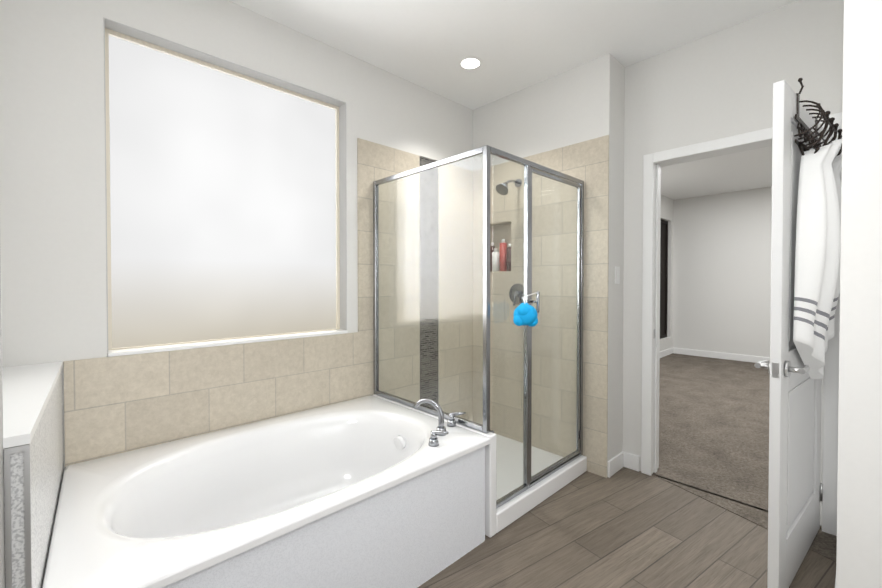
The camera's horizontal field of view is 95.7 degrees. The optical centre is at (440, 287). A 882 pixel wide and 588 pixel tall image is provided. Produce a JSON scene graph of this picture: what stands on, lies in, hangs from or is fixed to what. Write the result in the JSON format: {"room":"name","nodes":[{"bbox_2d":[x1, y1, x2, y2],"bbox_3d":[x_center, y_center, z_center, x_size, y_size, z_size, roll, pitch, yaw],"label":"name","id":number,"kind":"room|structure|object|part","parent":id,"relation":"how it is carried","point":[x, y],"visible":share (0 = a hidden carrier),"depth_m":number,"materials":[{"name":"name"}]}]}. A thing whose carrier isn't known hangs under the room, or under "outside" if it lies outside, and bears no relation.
{"room":"bathroom","nodes":[
{"label":"bathroom","id":0,"kind":"room"},
{"bbox_2d":[2,361,62,587],"bbox_3d":[-1.277,0.781,1.228,0.181,0.940,1.043,-1,1,-44],"label":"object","id":1,"kind":"structure","parent":0,"point":[32,434],"depth_m":1.00,"materials":[{"name":"stone"}]},
{"bbox_2d":[0,0,881,587],"bbox_3d":[2.547,-0.142,2.945,8.400,2.740,4.140,-1,1,-44],"label":"wall","id":2,"kind":"structure","parent":0,"point":[52,204],"depth_m":2.08,"materials":[{"name":"paint"}]},
{"bbox_2d":[103,18,346,352],"bbox_3d":[-1.083,-0.445,2.210,1.194,1.484,0.123,-1,1,-44],"label":"window","id":3,"kind":"structure","parent":2,"relation":"in","point":[223,208],"depth_m":2.14,"materials":[{"name":"beige glass"}]},
{"bbox_2d":[107,329,347,356],"bbox_3d":[-1.065,0.289,2.200,1.193,0.018,0.096,-1,1,-44],"label":"window sill","id":4,"kind":"structure","parent":2,"relation":"attached to","point":[133,351],"depth_m":2.06,"materials":[{"name":"white"}]},
{"bbox_2d":[64,138,475,466],"bbox_3d":[-0.639,0.126,2.534,2.555,2.215,0.030,-1,1,-44],"label":"wall tile","id":5,"kind":"structure","parent":2,"relation":"attached to","point":[114,405],"depth_m":2.63,"materials":[{"name":"tile"}]},
{"bbox_2d":[490,221,510,272],"bbox_3d":[0.499,-0.326,3.259,0.100,0.400,0.270,-1,1,-44],"label":"tile niche","id":6,"kind":"object","parent":2,"relation":"attached to","point":[499,234],"depth_m":3.31,"materials":[{"name":"beige tile"}]},
{"bbox_2d":[476,135,608,477],"bbox_3d":[0.683,0.120,2.991,0.012,2.215,1.140,-1,1,-44],"label":"wall tile","id":7,"kind":"structure","parent":2,"relation":"attached to","point":[587,161],"depth_m":2.85,"materials":[{"name":"tile"}]},
{"bbox_2d":[615,266,619,283],"bbox_3d":[1.180,-0.086,2.667,0.070,0.115,0.010,-1,1,-44],"label":"light switch","id":8,"kind":"object","parent":2,"relation":"attached to","point":[617,274],"visible":1,"depth_m":2.66,"materials":[{"name":"white plastic"}]},
{"bbox_2d":[660,219,667,338],"bbox_3d":[3.615,-0.148,6.731,1.078,2.048,0.050,-1,1,-44],"label":"window","id":9,"kind":"structure","parent":2,"relation":"in","point":[663,275],"depth_m":7.00,"materials":[{"name":"black glass"}]},
{"bbox_2d":[660,347,673,357],"bbox_3d":[2.344,1.138,5.415,5.000,0.105,0.018,-1,1,-44],"label":"baseboard","id":10,"kind":"structure","parent":2,"relation":"attached to","point":[669,351],"depth_m":6.91,"materials":[{"name":"white wood"}]},
{"bbox_2d":[674,348,769,362],"bbox_3d":[5.465,1.134,5.759,0.018,0.105,3.780,-1,1,-44],"label":"baseboard","id":11,"kind":"structure","parent":2,"relation":"attached to","point":[738,357],"depth_m":6.62,"materials":[{"name":"white wood"}]},
{"bbox_2d":[641,112,841,535],"bbox_3d":[1.710,0.183,2.363,0.154,2.107,0.934,-1,1,-44],"label":"door frame","id":12,"kind":"structure","parent":2,"relation":"attached to","point":[653,163],"depth_m":2.59,"materials":[{"name":"white wood"}]},
{"bbox_2d":[754,80,824,587],"bbox_3d":[1.608,0.219,1.790,0.817,2.022,0.160,-1,1,-38],"label":"door","id":13,"kind":"structure","parent":2,"relation":"in","point":[794,460],"depth_m":1.58,"materials":[{"name":"white wood"}]},
{"bbox_3d":[1.608,0.224,1.790,0.817,1.730,0.159,-1,1,-38],"label":"door hardware","id":14,"kind":"part","parent":13,"relation":"part of","materials":[{"name":"silver metal"}]},
{"bbox_2d":[794,78,841,155],"bbox_3d":[1.611,-0.690,1.718,0.534,0.338,0.140,-1,1,-38],"label":"hook rack","id":15,"kind":"object","parent":13,"relation":"attached to","point":[811,138],"visible":0.65,"depth_m":1.63,"materials":[{"name":"brown metal"}]},
{"bbox_2d":[793,139,841,378],"bbox_3d":[1.547,-0.089,1.618,0.340,0.990,0.116,-1,1,-38],"label":"towel","id":16,"kind":"object","parent":15,"relation":"hanging from","point":[818,239],"visible":1,"depth_m":1.57,"materials":[{"name":"white fabric"}]},
{"bbox_2d":[825,154,841,351],"bbox_3d":[1.748,-0.141,1.783,0.300,0.890,0.107,-1,1,-38],"label":"towel","id":17,"kind":"object","parent":15,"relation":"hanging from","point":[837,169],"visible":0.19,"depth_m":1.76,"materials":[{"name":"white fabric"}]},
{"bbox_2d":[229,0,799,199],"bbox_3d":[2.547,-1.562,2.926,8.400,0.100,4.140,-1,1,-44],"label":"ceiling","id":18,"kind":"structure","parent":0,"point":[516,45],"depth_m":2.39,"materials":[{"name":"paint"}]},
{"bbox_2d":[458,56,482,69],"bbox_3d":[0.197,-1.505,2.677,0.170,0.006,0.170,-1,1,-44],"label":"recessed light","id":19,"kind":"object","parent":18,"relation":"in","point":[470,62],"visible":1,"depth_m":2.66,"materials":[{"name":"white plastic"}]},
{"bbox_2d":[418,467,835,587],"bbox_3d":[0.644,1.303,1.142,3.130,0.100,4.140,-1,1,-44],"label":"floor","id":20,"kind":"structure","parent":0,"point":[624,527],"depth_m":1.91,"materials":[{"name":"brown wood"}]},
{"bbox_2d":[42,395,491,587],"bbox_3d":[-0.671,0.902,1.798,1.594,0.683,1.035,-1,1,-44],"label":"bathtub","id":21,"kind":"object","parent":20,"relation":"on","point":[371,491],"visible":1,"depth_m":1.65,"materials":[{"name":"ceramic"}]},
{"bbox_2d":[413,398,465,446],"bbox_3d":[0.015,0.644,2.001,0.315,0.172,0.281,-1,1,-44],"label":"faucet","id":22,"kind":"object","parent":21,"relation":"on","point":[440,433],"depth_m":1.98,"materials":[{"name":"silver metal"}]},
{"bbox_2d":[373,145,586,537],"bbox_3d":[0.297,0.202,2.647,1.023,2.060,1.136,-1,1,-44],"label":"shower enclosure","id":23,"kind":"object","parent":20,"relation":"on","point":[524,476],"visible":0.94,"depth_m":2.29,"materials":[{"name":"clear glass"}]},
{"bbox_2d":[652,353,836,561],"bbox_3d":[3.576,1.263,3.950,5.550,0.104,4.140,-1,1,-44],"label":"floor carpet","id":24,"kind":"object","parent":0,"point":[713,430],"visible":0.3,"depth_m":3.32,"materials":[{"name":"beige carpet"}]}
]}

